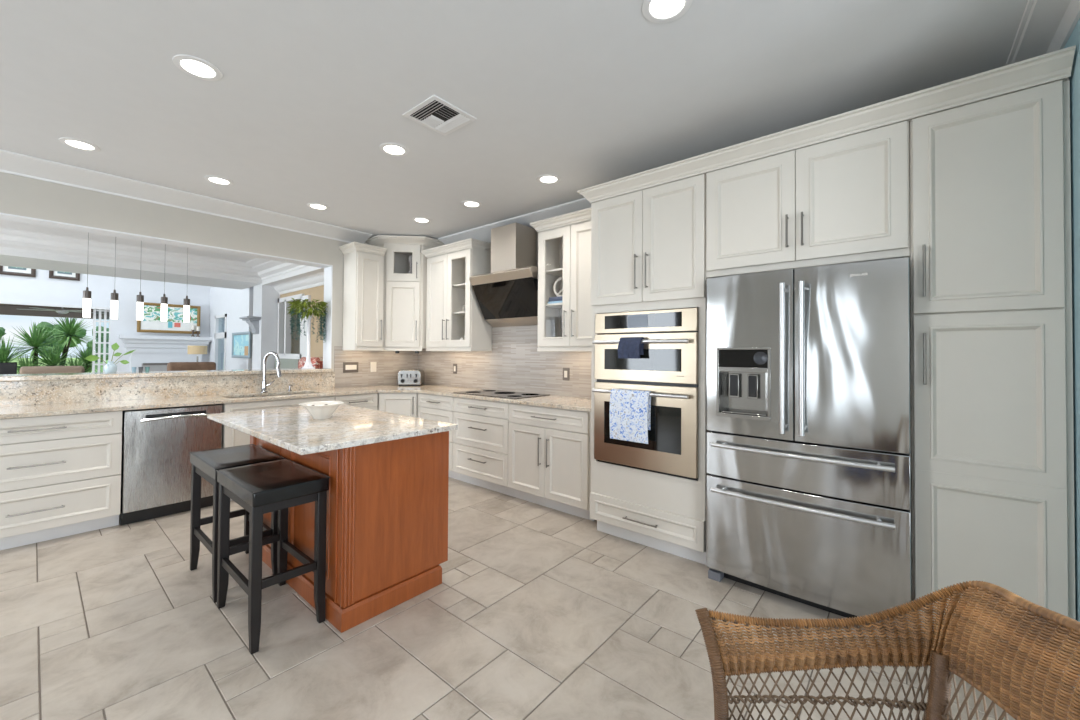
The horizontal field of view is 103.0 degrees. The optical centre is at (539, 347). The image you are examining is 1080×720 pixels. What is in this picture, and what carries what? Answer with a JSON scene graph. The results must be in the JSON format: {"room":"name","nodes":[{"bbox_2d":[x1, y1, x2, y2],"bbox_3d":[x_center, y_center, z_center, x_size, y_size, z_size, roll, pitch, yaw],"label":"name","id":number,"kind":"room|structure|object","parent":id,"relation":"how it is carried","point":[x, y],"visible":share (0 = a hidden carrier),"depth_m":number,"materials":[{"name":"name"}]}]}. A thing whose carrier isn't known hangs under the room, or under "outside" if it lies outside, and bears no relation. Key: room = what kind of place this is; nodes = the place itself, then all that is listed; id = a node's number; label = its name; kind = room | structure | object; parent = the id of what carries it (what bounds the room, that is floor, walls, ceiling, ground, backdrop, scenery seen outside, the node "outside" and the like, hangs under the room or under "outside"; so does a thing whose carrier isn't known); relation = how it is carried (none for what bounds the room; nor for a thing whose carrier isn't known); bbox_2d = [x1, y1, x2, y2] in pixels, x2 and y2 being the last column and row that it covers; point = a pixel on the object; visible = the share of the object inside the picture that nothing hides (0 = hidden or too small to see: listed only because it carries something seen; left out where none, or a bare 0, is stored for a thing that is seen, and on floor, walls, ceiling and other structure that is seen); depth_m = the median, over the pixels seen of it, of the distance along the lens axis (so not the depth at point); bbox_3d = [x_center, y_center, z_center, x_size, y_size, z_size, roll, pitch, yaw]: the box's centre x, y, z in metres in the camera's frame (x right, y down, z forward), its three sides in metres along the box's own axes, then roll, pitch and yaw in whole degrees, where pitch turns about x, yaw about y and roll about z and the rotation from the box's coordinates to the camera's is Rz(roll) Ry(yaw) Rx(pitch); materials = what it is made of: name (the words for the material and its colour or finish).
{"room":"kitchen","nodes":[
{"label":"kitchen","id":0,"kind":"room"},
{"bbox_2d":[0,304,98,309],"bbox_3d":[-11.804,-1.021,7.389,3.640,0.080,12.000,0,-1,40],"label":"ceiling","id":1,"kind":"structure","parent":0,"point":[0,304],"depth_m":9.95,"materials":[{"name":"paint"}]},
{"bbox_2d":[19,307,103,313],"bbox_3d":[-10.662,-0.841,9.603,1.287,0.200,1.325,0,-1,40],"label":"ceiling fan","id":2,"kind":"object","parent":1,"relation":"hanging from","point":[60,311],"visible":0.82,"depth_m":9.47,"materials":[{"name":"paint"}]},
{"bbox_2d":[0,305,224,324],"bbox_3d":[-13.156,-0.868,8.530,0.200,0.209,12.000,0,-1,40],"label":"beam","id":3,"kind":"structure","parent":1,"relation":"attached to","point":[4,309],"depth_m":10.09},
{"bbox_2d":[0,269,209,371],"bbox_3d":[-9.870,-0.938,6.687,0.200,4.600,7.830,0,-1,40],"label":"wall","id":4,"kind":"structure","parent":0,"point":[101,287],"depth_m":8.47,"materials":[{"name":"white paint"}]},
{"bbox_2d":[0,266,35,276],"bbox_3d":[-9.070,-1.421,7.455,0.032,0.360,0.420,0,-1,40],"label":"framed picture","id":5,"kind":"object","parent":4,"relation":"attached to","point":[5,270],"visible":0.37,"depth_m":7.46},
{"bbox_2d":[0,292,110,306],"bbox_3d":[-9.917,-0.884,6.438,0.050,0.155,4.990,0,-1,40],"label":"trim","id":6,"kind":"structure","parent":4,"relation":"attached to","point":[4,296],"depth_m":7.72,"materials":[{"name":"white paint"}]},
{"bbox_2d":[0,301,110,309],"bbox_3d":[-9.914,-0.784,6.433,0.060,0.045,4.990,0,-1,40],"label":"trim","id":7,"kind":"structure","parent":4,"relation":"attached to","point":[1,302],"depth_m":7.71,"materials":[{"name":"paint"}]},
{"bbox_2d":[49,270,79,280],"bbox_3d":[-8.713,-1.413,7.877,0.032,0.340,0.380,0,-1,40],"label":"framed picture","id":8,"kind":"object","parent":4,"relation":"attached to","point":[52,274],"visible":0.37,"depth_m":7.88},
{"bbox_2d":[92,309,110,372],"bbox_3d":[-8.457,0.335,8.287,0.040,2.120,0.250,0,-1,40],"label":"window","id":9,"kind":"structure","parent":4,"relation":"in","point":[105,321],"depth_m":8.26,"materials":[{"name":"paint"}]},
{"bbox_2d":[104,361,116,372],"bbox_3d":[-3.760,0.173,3.761,0.084,0.100,0.084,0,-1,40],"label":"glass bottle","id":10,"kind":"object","parent":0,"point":[110,367],"depth_m":3.74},
{"bbox_2d":[0,249,261,289],"bbox_3d":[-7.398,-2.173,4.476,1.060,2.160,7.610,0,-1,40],"label":"beam","id":11,"kind":"structure","parent":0,"point":[10,258],"depth_m":5.97,"materials":[{"name":"paint"}]},
{"bbox_2d":[0,172,397,387],"bbox_3d":[-3.980,-0.016,3.316,0.200,2.740,6.920,0,-1,40],"label":"wall","id":12,"kind":"structure","parent":0,"point":[19,195],"depth_m":3.88,"materials":[{"name":"beige paint"}]},
{"bbox_2d":[0,227,306,279],"bbox_3d":[-5.961,-1.261,3.242,2.720,0.200,7.610,0,-1,40],"label":"ceiling","id":13,"kind":"structure","parent":12,"relation":"attached to","point":[10,239],"depth_m":5.75,"materials":[{"name":"paint"}]},
{"bbox_2d":[0,213,332,368],"bbox_3d":[-3.774,-0.383,3.562,0.200,1.206,3.950,0,-1,40],"label":"trim","id":14,"kind":"structure","parent":12,"relation":"attached to","point":[328,269],"depth_m":4.26,"materials":[{"name":"white paint"}]},
{"bbox_2d":[0,368,332,381],"bbox_3d":[-3.821,0.240,3.595,0.440,0.038,3.940,0,-1,40],"label":"bar ledge","id":15,"kind":"object","parent":12,"relation":"on","point":[95,375],"visible":1,"depth_m":3.77,"materials":[{"name":"beige stone"}]},
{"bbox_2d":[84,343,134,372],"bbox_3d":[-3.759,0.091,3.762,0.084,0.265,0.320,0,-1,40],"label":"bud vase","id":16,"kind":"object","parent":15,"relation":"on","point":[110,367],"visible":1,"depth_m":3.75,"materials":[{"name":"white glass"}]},
{"bbox_2d":[287,298,326,368],"bbox_3d":[-2.680,-0.162,4.967,0.466,0.819,0.475,0,-1,40],"label":"flower vase","id":17,"kind":"object","parent":15,"relation":"on","point":[303,309],"visible":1,"depth_m":4.93,"materials":[{"name":"white glass"}]},
{"bbox_2d":[0,372,334,406],"bbox_3d":[-3.260,0.376,3.984,0.032,0.216,2.672,0,-1,40],"label":"backsplash","id":18,"kind":"structure","parent":12,"relation":"attached to","point":[43,392],"depth_m":3.75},
{"bbox_2d":[0,149,371,242],"bbox_3d":[-4.064,-1.346,2.876,0.250,0.094,6.100,0,-1,40],"label":"trim","id":19,"kind":"structure","parent":12,"relation":"attached to","point":[13,163],"depth_m":3.75,"materials":[{"name":"paint"}]},
{"bbox_2d":[343,362,357,372],"bbox_3d":[-2.270,0.242,5.159,0.011,0.125,0.185,0,-1,40],"label":"outlet","id":20,"kind":"object","parent":12,"relation":"attached to","point":[348,367],"visible":1,"depth_m":5.15,"materials":[{"name":"plastic"}]},
{"bbox_2d":[339,242,386,350],"bbox_3d":[-2.103,-0.572,5.086,0.367,1.223,0.404,0,-1,40],"label":"upper cabinet","id":21,"kind":"object","parent":12,"relation":"attached to","point":[363,263],"visible":1,"depth_m":5.00,"materials":[{"name":"paint"}]},
{"bbox_2d":[366,235,444,350],"bbox_3d":[-1.646,-0.639,5.362,0.706,1.372,0.781,0,-1,40],"label":"upper cabinet","id":22,"kind":"object","parent":12,"relation":"attached to","point":[404,294],"visible":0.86,"depth_m":5.21,"materials":[{"name":"paint"}]},
{"bbox_2d":[209,286,253,369],"bbox_3d":[-6.330,-0.884,8.788,2.890,4.600,0.150,0,-1,40],"label":"wall","id":23,"kind":"structure","parent":0,"point":[236,303],"depth_m":8.50,"materials":[{"name":"white paint"}]},
{"bbox_2d":[214,314,226,369],"bbox_3d":[-6.620,0.342,8.949,0.790,2.030,0.100,0,-1,40],"label":"window","id":24,"kind":"structure","parent":23,"relation":"in","point":[219,335],"depth_m":9.15,"materials":[{"name":"paint"}]},
{"bbox_2d":[232,331,250,357],"bbox_3d":[-5.582,-0.040,8.017,1.060,0.480,0.032,0,-1,40],"label":"framed picture","id":25,"kind":"object","parent":23,"relation":"attached to","point":[241,341],"visible":1,"depth_m":8.00},
{"bbox_2d":[233,334,248,354],"bbox_3d":[-5.576,-0.039,8.025,0.960,0.380,0.005,0,-1,40],"label":"print","id":26,"kind":"object","parent":25,"relation":"attached to","point":[240,341],"depth_m":8.03},
{"bbox_2d":[252,284,279,368],"bbox_3d":[-4.617,-0.894,7.259,0.420,4.600,0.270,0,-1,40],"label":"wall column","id":27,"kind":"structure","parent":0,"point":[265,298],"depth_m":7.11,"materials":[{"name":"white paint"}]},
{"bbox_2d":[239,316,260,333],"bbox_3d":[-4.769,-0.358,7.068,0.400,0.280,0.200,0,-1,40],"label":"shelf","id":28,"kind":"object","parent":27,"relation":"attached to","point":[253,321],"visible":1,"depth_m":7.04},
{"bbox_2d":[280,285,323,356],"bbox_3d":[-3.445,0.011,7.029,3.780,2.800,0.920,0,-1,40],"label":"wall","id":29,"kind":"structure","parent":0,"point":[316,346],"depth_m":6.37,"materials":[{"name":"beige paint"}]},
{"bbox_2d":[275,358,299,368],"bbox_3d":[-4.010,0.744,6.837,0.960,1.120,0.079,0,-1,40],"label":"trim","id":30,"kind":"structure","parent":29,"relation":"attached to","point":[284,363],"depth_m":6.76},
{"bbox_2d":[277,294,310,358],"bbox_3d":[-3.890,0.294,6.810,1.220,2.220,0.100,0,-1,40],"label":"window","id":31,"kind":"structure","parent":29,"relation":"in","point":[283,332],"depth_m":6.96,"materials":[{"name":"paint"}]},
{"bbox_2d":[272,272,323,294],"bbox_3d":[-3.386,-0.970,6.285,2.720,0.160,0.170,0,-1,40],"label":"trim","id":32,"kind":"structure","parent":29,"relation":"attached to","point":[315,280],"depth_m":6.50,"materials":[{"name":"paint"}]},
{"bbox_2d":[334,325,591,397],"bbox_3d":[-0.784,-0.167,4.401,3.280,1.285,1.140,0,-1,40],"label":"backsplash","id":33,"kind":"structure","parent":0,"point":[514,362],"depth_m":4.91,"materials":[{"name":"tile"}]},
{"bbox_2d":[563,368,568,380],"bbox_3d":[0.256,0.266,4.241,0.078,0.125,0.011,0,-1,40],"label":"outlet","id":34,"kind":"object","parent":33,"relation":"attached to","point":[565,370],"visible":1,"depth_m":4.24,"materials":[{"name":"white plastic"}]},
{"bbox_2d":[432,231,584,397],"bbox_3d":[0.457,0.026,4.178,5.900,2.740,0.130,0,-1,40],"label":"wall","id":35,"kind":"structure","parent":0,"point":[536,231],"depth_m":4.53,"materials":[{"name":"tile"}]},
{"bbox_2d":[420,238,491,350],"bbox_3d":[-0.986,-0.564,5.077,0.945,1.223,0.370,0,-1,40],"label":"upper cabinet","id":36,"kind":"object","parent":35,"relation":"attached to","point":[450,266],"visible":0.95,"depth_m":4.96,"materials":[{"name":"paint"}]},
{"bbox_2d":[469,223,537,326],"bbox_3d":[-0.307,-0.739,4.488,0.880,1.012,0.390,0,-1,40],"label":"range hood","id":37,"kind":"object","parent":35,"relation":"attached to","point":[507,296],"visible":0.74,"depth_m":4.41,"materials":[{"name":"silver metal"}]},
{"bbox_2d":[438,198,590,244],"bbox_3d":[0.685,-1.288,3.782,4.890,0.119,0.220,0,-1,40],"label":"trim","id":38,"kind":"structure","parent":35,"relation":"attached to","point":[483,233],"depth_m":4.45,"materials":[{"name":"paint"}]},
{"bbox_2d":[530,208,591,351],"bbox_3d":[0.371,-0.572,3.930,0.924,1.223,0.370,0,-1,40],"label":"upper cabinet","id":39,"kind":"object","parent":35,"relation":"attached to","point":[566,325],"visible":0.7,"depth_m":3.86,"materials":[{"name":"paint"}]},
{"bbox_3d":[0.209,-0.419,4.050,0.230,0.020,0.150,0,-1,40],"label":"book","id":40,"kind":"object","parent":39,"relation":"in","visible":0},
{"bbox_3d":[0.209,-0.439,4.051,0.210,0.020,0.150,0,-1,40],"label":"book","id":41,"kind":"object","parent":40,"relation":"on","visible":0},
{"bbox_3d":[0.209,-0.459,4.051,0.196,0.020,0.150,0,-1,40],"label":"book","id":42,"kind":"object","parent":41,"relation":"on","visible":0},
{"bbox_2d":[553,277,562,296],"bbox_3d":[0.205,-0.562,4.030,0.195,0.195,0.050,0,-1,40],"label":"ring ornament","id":43,"kind":"object","parent":42,"relation":"on","point":[560,278],"visible":0.44,"depth_m":4.06,"materials":[{"name":"white ceramic"}]},
{"bbox_2d":[706,121,909,277],"bbox_3d":[1.619,-0.759,2.629,0.968,0.651,0.755,0,-1,40],"label":"upper cabinet","id":44,"kind":"object","parent":35,"relation":"attached to","point":[844,199],"visible":0.93,"depth_m":2.31,"materials":[{"name":"paint"}]},
{"bbox_2d":[0,0,1027,261],"bbox_3d":[-2.470,-1.449,1.038,10.900,0.160,8.750,0,-1,40],"label":"ceiling","id":45,"kind":"structure","parent":0,"point":[584,93],"depth_m":2.27,"materials":[{"name":"paint"}]},
{"bbox_2d":[59,137,99,151],"bbox_3d":[-3.146,-1.383,2.937,0.196,0.006,0.196,0,-1,40],"label":"recessed light","id":46,"kind":"object","parent":45,"relation":"in","point":[75,143],"visible":1,"depth_m":2.93,"materials":[{"name":"white"}]},
{"bbox_2d":[83,233,90,317],"bbox_3d":[-4.083,-0.803,3.880,0.070,1.072,0.070,0,-1,40],"label":"pendant lamp","id":47,"kind":"object","parent":45,"relation":"hanging from","point":[86,294],"visible":0.83,"depth_m":3.86,"materials":[{"name":"glass"}]},
{"bbox_2d":[110,241,118,318],"bbox_3d":[-3.969,-0.800,4.015,0.070,1.072,0.070,0,-1,40],"label":"pendant lamp","id":48,"kind":"object","parent":45,"relation":"hanging from","point":[114,296],"visible":0.82,"depth_m":4.00,"materials":[{"name":"glass"}]},
{"bbox_2d":[136,241,143,319],"bbox_3d":[-3.855,-0.798,4.150,0.070,1.072,0.070,0,-1,40],"label":"pendant lamp","id":49,"kind":"object","parent":45,"relation":"hanging from","point":[140,298],"visible":0.74,"depth_m":4.13,"materials":[{"name":"glass"}]},
{"bbox_2d":[161,244,167,320],"bbox_3d":[-3.741,-0.795,4.284,0.070,1.072,0.070,0,-1,40],"label":"pendant lamp","id":50,"kind":"object","parent":45,"relation":"hanging from","point":[164,300],"visible":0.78,"depth_m":4.26,"materials":[{"name":"glass"}]},
{"bbox_2d":[183,254,189,321],"bbox_3d":[-3.627,-0.792,4.419,0.070,1.072,0.070,0,-1,40],"label":"pendant lamp","id":51,"kind":"object","parent":45,"relation":"hanging from","point":[186,317],"visible":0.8,"depth_m":4.40,"materials":[{"name":"glass"}]},
{"bbox_2d":[172,54,222,80],"bbox_3d":[-1.700,-1.385,2.135,0.196,0.006,0.196,0,-1,40],"label":"recessed light","id":52,"kind":"object","parent":45,"relation":"in","point":[199,68],"visible":1,"depth_m":2.13,"materials":[{"name":"paint"}]},
{"bbox_2d":[204,176,233,185],"bbox_3d":[-2.645,-1.371,3.540,0.196,0.006,0.196,0,-1,40],"label":"recessed light","id":53,"kind":"object","parent":45,"relation":"in","point":[213,179],"visible":1,"depth_m":3.53,"materials":[{"name":"white"}]},
{"bbox_2d":[262,266,323,285],"bbox_3d":[-3.436,-1.161,6.226,2.720,0.280,0.210,0,-1,40],"label":"beam","id":54,"kind":"structure","parent":45,"relation":"attached to","point":[309,270],"depth_m":6.28,"materials":[{"name":"paint"}]},
{"bbox_2d":[307,203,328,209],"bbox_3d":[-2.145,-1.359,4.154,0.196,0.006,0.196,0,-1,40],"label":"recessed light","id":55,"kind":"object","parent":45,"relation":"in","point":[317,206],"visible":1,"depth_m":4.15,"materials":[{"name":"white"}]},
{"bbox_2d":[379,143,408,155],"bbox_3d":[-1.011,-1.368,2.979,0.196,0.006,0.196,0,-1,40],"label":"recessed light","id":56,"kind":"object","parent":45,"relation":"in","point":[393,149],"visible":1,"depth_m":2.97,"materials":[{"name":"white"}]},
{"bbox_2d":[412,217,430,222],"bbox_3d":[-1.256,-1.347,4.562,0.196,0.006,0.196,0,-1,40],"label":"recessed light","id":57,"kind":"object","parent":45,"relation":"in","point":[416,219],"visible":1,"depth_m":4.56,"materials":[{"name":"white"}]},
{"bbox_2d":[402,95,476,135],"bbox_3d":[-0.596,-1.368,2.556,0.310,0.013,0.310,0,-1,40],"label":"ceiling vent","id":58,"kind":"object","parent":45,"relation":"in","point":[434,113],"visible":1,"depth_m":2.54,"materials":[{"name":"metal"}]},
{"bbox_2d":[461,200,481,207],"bbox_3d":[-0.644,-1.350,4.057,0.196,0.006,0.196,0,-1,40],"label":"recessed light","id":59,"kind":"object","parent":45,"relation":"in","point":[469,203],"visible":1,"depth_m":4.06,"materials":[{"name":"white"}]},
{"bbox_2d":[537,174,560,183],"bbox_3d":[0.070,-1.354,3.466,0.196,0.006,0.196,0,-1,40],"label":"recessed light","id":60,"kind":"object","parent":45,"relation":"in","point":[546,178],"visible":1,"depth_m":3.46,"materials":[{"name":"white"}]},
{"bbox_2d":[642,0,691,22],"bbox_3d":[0.510,-1.376,1.726,0.196,0.006,0.196,0,-1,40],"label":"recessed light","id":61,"kind":"object","parent":45,"relation":"in","point":[656,11],"visible":1,"depth_m":1.75,"materials":[{"name":"white"}]},
{"bbox_2d":[0,477,1071,719],"bbox_3d":[-0.890,1.368,0.758,8.150,0.060,7.050,0,-1,40],"label":"floor","id":62,"kind":"structure","parent":0,"point":[554,626],"depth_m":2.01,"materials":[{"name":"tile"}]},
{"bbox_2d":[0,411,122,550],"bbox_3d":[-3.619,0.911,3.089,0.617,0.882,0.828,0,-1,40],"label":"base cabinet","id":63,"kind":"object","parent":62,"relation":"on","point":[60,475],"visible":0.93,"depth_m":3.00,"materials":[{"name":"paint"}]},
{"bbox_2d":[120,404,221,524],"bbox_3d":[-3.144,0.927,3.642,0.628,0.870,0.618,0,-1,40],"label":"dishwasher","id":64,"kind":"object","parent":62,"relation":"on","point":[157,443],"visible":0.9,"depth_m":3.40,"materials":[{"name":"silver metal"}]},
{"bbox_2d":[190,444,284,602],"bbox_3d":[-1.826,0.999,2.573,0.575,0.718,0.337,0,-1,40],"label":"bar stool","id":65,"kind":"object","parent":62,"relation":"on","point":[204,464],"visible":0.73,"depth_m":2.52,"materials":[{"name":"wood"}]},
{"bbox_2d":[216,458,330,654],"bbox_3d":[-1.372,0.997,2.189,0.575,0.718,0.337,0,-1,40],"label":"bar stool","id":66,"kind":"object","parent":62,"relation":"on","point":[279,485],"visible":1,"depth_m":2.11,"materials":[{"name":"wood"}]},
{"bbox_2d":[222,393,334,500],"bbox_3d":[-2.635,0.934,4.251,0.617,0.882,0.946,0,-1,40],"label":"base cabinet","id":67,"kind":"object","parent":62,"relation":"on","point":[231,437],"visible":0.06,"depth_m":3.85,"materials":[{"name":"paint"}]},
{"bbox_2d":[250,431,448,632],"bbox_3d":[-1.275,0.922,2.769,1.451,0.882,0.673,0,-1,40],"label":"kitchen island","id":68,"kind":"object","parent":62,"relation":"on","point":[387,520],"visible":0.67,"depth_m":2.26,"materials":[{"name":"brown wood"}]},
{"bbox_2d":[207,404,457,454],"bbox_3d":[-1.345,0.463,2.683,1.547,0.030,0.858,0,-1,40],"label":"island countertop","id":69,"kind":"structure","parent":68,"relation":"on","point":[293,429],"depth_m":2.41,"materials":[{"name":"stone"}]},
{"bbox_2d":[298,401,344,418],"bbox_3d":[-1.379,0.401,2.718,0.264,0.092,0.264,0,-1,40],"label":"bowl","id":70,"kind":"object","parent":69,"relation":"on","point":[319,409],"visible":1,"depth_m":2.67,"materials":[{"name":"white ceramic"}]},
{"bbox_2d":[334,393,377,409],"bbox_3d":[-2.176,0.945,4.794,0.617,0.882,0.474,0,-1,40],"label":"base cabinet","id":71,"kind":"object","parent":62,"relation":"on","point":[368,400],"visible":0.2,"depth_m":4.66,"materials":[{"name":"paint"}]},
{"bbox_2d":[377,393,418,416],"bbox_3d":[-1.625,0.955,5.238,0.885,0.882,0.894,0,-1,40],"label":"base cabinet","id":72,"kind":"object","parent":62,"relation":"on","point":[406,404],"visible":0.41,"depth_m":4.83,"materials":[{"name":"paint"}]},
{"bbox_2d":[0,384,590,418],"bbox_3d":[-1.641,0.471,3.354,3.249,0.030,3.805,0,-1,40],"label":"countertop","id":73,"kind":"structure","parent":72,"relation":"on","point":[552,401],"depth_m":3.79,"materials":[{"name":"beige stone"}]},
{"bbox_2d":[261,351,281,392],"bbox_3d":[-2.726,0.253,4.391,0.236,0.420,0.093,0,-1,9],"label":"faucet","id":74,"kind":"object","parent":73,"relation":"on","point":[279,374],"visible":1,"depth_m":4.37,"materials":[{"name":"silver metal"}]},
{"bbox_2d":[398,369,424,385],"bbox_3d":[-1.651,0.387,5.513,0.285,0.198,0.292,0,-1,-5],"label":"toaster","id":75,"kind":"object","parent":73,"relation":"on","point":[406,377],"visible":1,"depth_m":5.39,"materials":[{"name":"silver metal"}]},
{"bbox_2d":[453,389,549,398],"bbox_3d":[-0.403,0.476,4.413,0.900,0.007,0.510,0,-1,40],"label":"cooktop","id":76,"kind":"object","parent":73,"relation":"in","point":[488,392],"visible":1,"depth_m":4.37,"materials":[{"name":"black glass"}]},
{"bbox_2d":[418,393,458,479],"bbox_3d":[-0.961,0.954,4.845,0.624,0.882,0.627,0,-1,40],"label":"base cabinet","id":77,"kind":"object","parent":62,"relation":"on","point":[431,407],"visible":0.33,"depth_m":4.58,"materials":[{"name":"paint"}]},
{"bbox_2d":[453,397,513,496],"bbox_3d":[-0.418,0.951,4.385,0.796,0.882,0.627,0,-1,40],"label":"base cabinet","id":78,"kind":"object","parent":62,"relation":"on","point":[480,440],"visible":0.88,"depth_m":4.16,"materials":[{"name":"paint"}]},
{"bbox_2d":[508,403,594,520],"bbox_3d":[0.253,0.948,3.817,0.962,0.882,0.627,0,-1,40],"label":"base cabinet","id":79,"kind":"object","parent":62,"relation":"on","point":[548,448],"depth_m":3.59,"materials":[{"name":"paint"}]},
{"bbox_2d":[590,174,708,564],"bbox_3d":[0.918,0.152,3.203,0.848,2.465,0.755,0,-1,40],"label":"tall cabinet","id":80,"kind":"object","parent":62,"relation":"on","point":[648,246],"visible":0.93,"depth_m":2.90,"materials":[{"name":"paint"}]},
{"bbox_2d":[592,308,698,480],"bbox_3d":[0.852,0.300,3.125,0.758,1.088,0.599,0,-1,40],"label":"wall oven","id":81,"kind":"object","parent":80,"relation":"in","point":[668,367],"visible":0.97,"depth_m":2.86,"materials":[{"name":"silver metal"}]},
{"bbox_2d":[609,389,650,443],"bbox_3d":[0.616,0.465,2.942,0.294,0.346,0.049,0,-1,40],"label":"dish towel","id":82,"kind":"object","parent":81,"relation":"hanging from","point":[630,410],"visible":1,"depth_m":2.92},
{"bbox_2d":[618,337,643,358],"bbox_3d":[0.624,0.004,2.942,0.169,0.145,0.071,0,-1,40],"label":"hand towel","id":83,"kind":"object","parent":81,"relation":"hanging from","point":[628,347],"visible":0.99,"depth_m":2.92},
{"bbox_2d":[577,45,1075,202],"bbox_3d":[1.443,-1.130,2.755,2.389,0.088,0.785,0,-1,40],"label":"crown molding","id":84,"kind":"structure","parent":80,"relation":"on","point":[1054,66],"depth_m":2.14,"materials":[{"name":"paint"}]},
{"bbox_2d":[706,257,911,633],"bbox_3d":[1.567,0.481,2.527,0.922,1.797,0.864,0,-1,40],"label":"refrigerator","id":85,"kind":"object","parent":62,"relation":"on","point":[808,437],"visible":0.98,"depth_m":2.19,"materials":[{"name":"silver metal"}]},
{"bbox_2d":[695,580,1079,719],"bbox_3d":[0.622,0.906,0.760,0.624,0.886,0.711,0,-1,17],"label":"wicker armchair","id":86,"kind":"object","parent":62,"relation":"on","point":[980,639],"visible":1,"depth_m":1.00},
{"bbox_2d":[909,80,1075,687],"bbox_3d":[2.173,0.145,2.142,0.496,2.465,0.755,0,-1,40],"label":"pantry cabinet","id":87,"kind":"object","parent":62,"relation":"on","point":[992,426],"visible":0.8,"depth_m":1.87,"materials":[{"name":"paint"}]},
{"bbox_2d":[1064,18,1079,681],"bbox_3d":[3.086,-0.002,0.992,2.370,2.740,1.600,0,-1,40],"label":"wall","id":88,"kind":"structure","parent":0,"point":[1074,39],"depth_m":1.73,"materials":[{"name":"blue paint"}]},
{"bbox_2d":[1005,0,1079,65],"bbox_3d":[2.020,-1.327,1.691,0.148,0.085,1.250,0,-1,40],"label":"trim","id":89,"kind":"structure","parent":88,"relation":"attached to","point":[1046,26],"depth_m":1.80,"materials":[{"name":"paint"}]},
{"bbox_3d":[-7.103,1.386,4.934,6.670,0.060,8.800,0,-1,40],"label":"floor","id":90,"kind":"structure","parent":0,"visible":0},
{"bbox_2d":[19,366,84,373],"bbox_3d":[-7.301,0.826,6.424,0.816,1.100,0.620,0,-1,40],"label":"sofa","id":91,"kind":"object","parent":90,"relation":"on","point":[26,369],"visible":0.12,"depth_m":6.15,"materials":[{"name":"beige fabric"}]},
{"bbox_2d":[118,335,212,371],"bbox_3d":[-7.698,0.589,8.880,0.270,1.640,1.460,0,-1,40],"label":"fireplace","id":92,"kind":"object","parent":90,"relation":"on","point":[154,352],"visible":0.44,"depth_m":8.76,"materials":[{"name":"white paint"}]},
{"bbox_2d":[118,335,212,352],"bbox_3d":[-7.693,-0.061,8.889,0.270,0.340,1.460,0,-1,40],"label":"mantel shelf","id":93,"kind":"object","parent":92,"relation":"attached to","point":[139,343],"depth_m":8.75,"materials":[{"name":"white paint"}]},
{"bbox_2d":[137,302,200,333],"bbox_3d":[-7.649,-0.591,8.882,0.032,0.600,1.000,0,-1,40],"label":"framed picture","id":94,"kind":"object","parent":92,"relation":"on","point":[151,322],"visible":0.83,"depth_m":8.87},
{"bbox_2d":[141,305,196,322],"bbox_3d":[-7.653,-0.679,8.887,0.004,0.315,0.890,0,-1,40],"label":"print","id":95,"kind":"object","parent":94,"relation":"attached to","point":[151,313],"depth_m":8.88},
{"bbox_2d":[141,321,196,330],"bbox_3d":[-7.657,-0.591,8.889,0.005,0.490,0.890,0,-1,40],"label":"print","id":96,"kind":"object","parent":94,"relation":"attached to","point":[145,325],"depth_m":8.86},
{"bbox_2d":[167,362,215,370],"bbox_3d":[-6.052,0.823,7.359,0.917,1.150,0.620,0,-1,40],"label":"sofa","id":97,"kind":"object","parent":90,"relation":"on","point":[171,366],"visible":0.08,"depth_m":7.04,"materials":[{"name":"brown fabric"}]},
{"bbox_2d":[298,357,322,367],"bbox_3d":[-3.212,0.763,5.721,0.550,1.260,0.567,0,-1,40],"label":"armchair","id":98,"kind":"object","parent":90,"relation":"on","point":[317,362],"visible":0.09,"depth_m":5.68,"materials":[{"name":"red fabric"}]},
{"bbox_3d":[-6.838,1.095,8.555,0.440,0.630,0.440,0,-1,40],"label":"side table","id":99,"kind":"object","parent":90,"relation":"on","visible":0},
{"bbox_2d":[187,346,206,361],"bbox_3d":[-6.833,0.374,8.565,0.308,0.810,0.310,0,-1,40],"label":"table lamp","id":100,"kind":"object","parent":99,"relation":"on","point":[191,349],"visible":0.76,"depth_m":8.45,"materials":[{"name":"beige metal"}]},
{"label":"outside","id":101,"kind":"structure","parent":0,"visible":0},
{"bbox_2d":[12,358,107,373],"bbox_3d":[-53.288,2.233,58.151,123.500,0.150,100.000,0,-1,40],"label":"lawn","id":102,"kind":"structure","parent":101,"point":[101,366],"depth_m":59.87,"materials":[{"name":"green plant"}]},
{"bbox_2d":[0,317,107,373],"bbox_3d":[-12.906,0.395,11.192,1.928,2.798,2.868,0,-1,40],"label":"yucca plant","id":103,"kind":"object","parent":102,"relation":"on","point":[35,341],"visible":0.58,"depth_m":11.19,"materials":[{"name":"green plant"}]},
{"bbox_2d":[36,322,86,354],"bbox_3d":[-64.698,-0.591,58.018,4.896,5.440,4.647,0,-1,40],"label":"tree","id":104,"kind":"object","parent":102,"relation":"on","point":[47,327],"visible":0.26,"depth_m":56.34,"materials":[{"name":"green plant"}]},
{"bbox_2d":[86,326,108,361],"bbox_3d":[-45.091,-0.067,45.686,4.365,4.303,4.159,0,-1,-6],"label":"tree","id":105,"kind":"object","parent":102,"relation":"on","point":[102,328],"visible":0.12,"depth_m":43.95,"materials":[{"name":"green plant"}]},
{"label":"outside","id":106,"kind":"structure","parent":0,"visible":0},
{"bbox_3d":[-10.869,1.471,9.168,4.550,0.080,16.000,0,-1,40],"label":"patio","id":107,"kind":"object","parent":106,"visible":0},
{"bbox_2d":[0,362,16,373],"bbox_3d":[-10.124,0.850,8.000,0.480,1.140,0.480,0,-1,40],"label":"patio chair","id":108,"kind":"object","parent":107,"relation":"on","point":[5,367],"visible":0.26,"depth_m":7.96,"materials":[{"name":"black plastic"}]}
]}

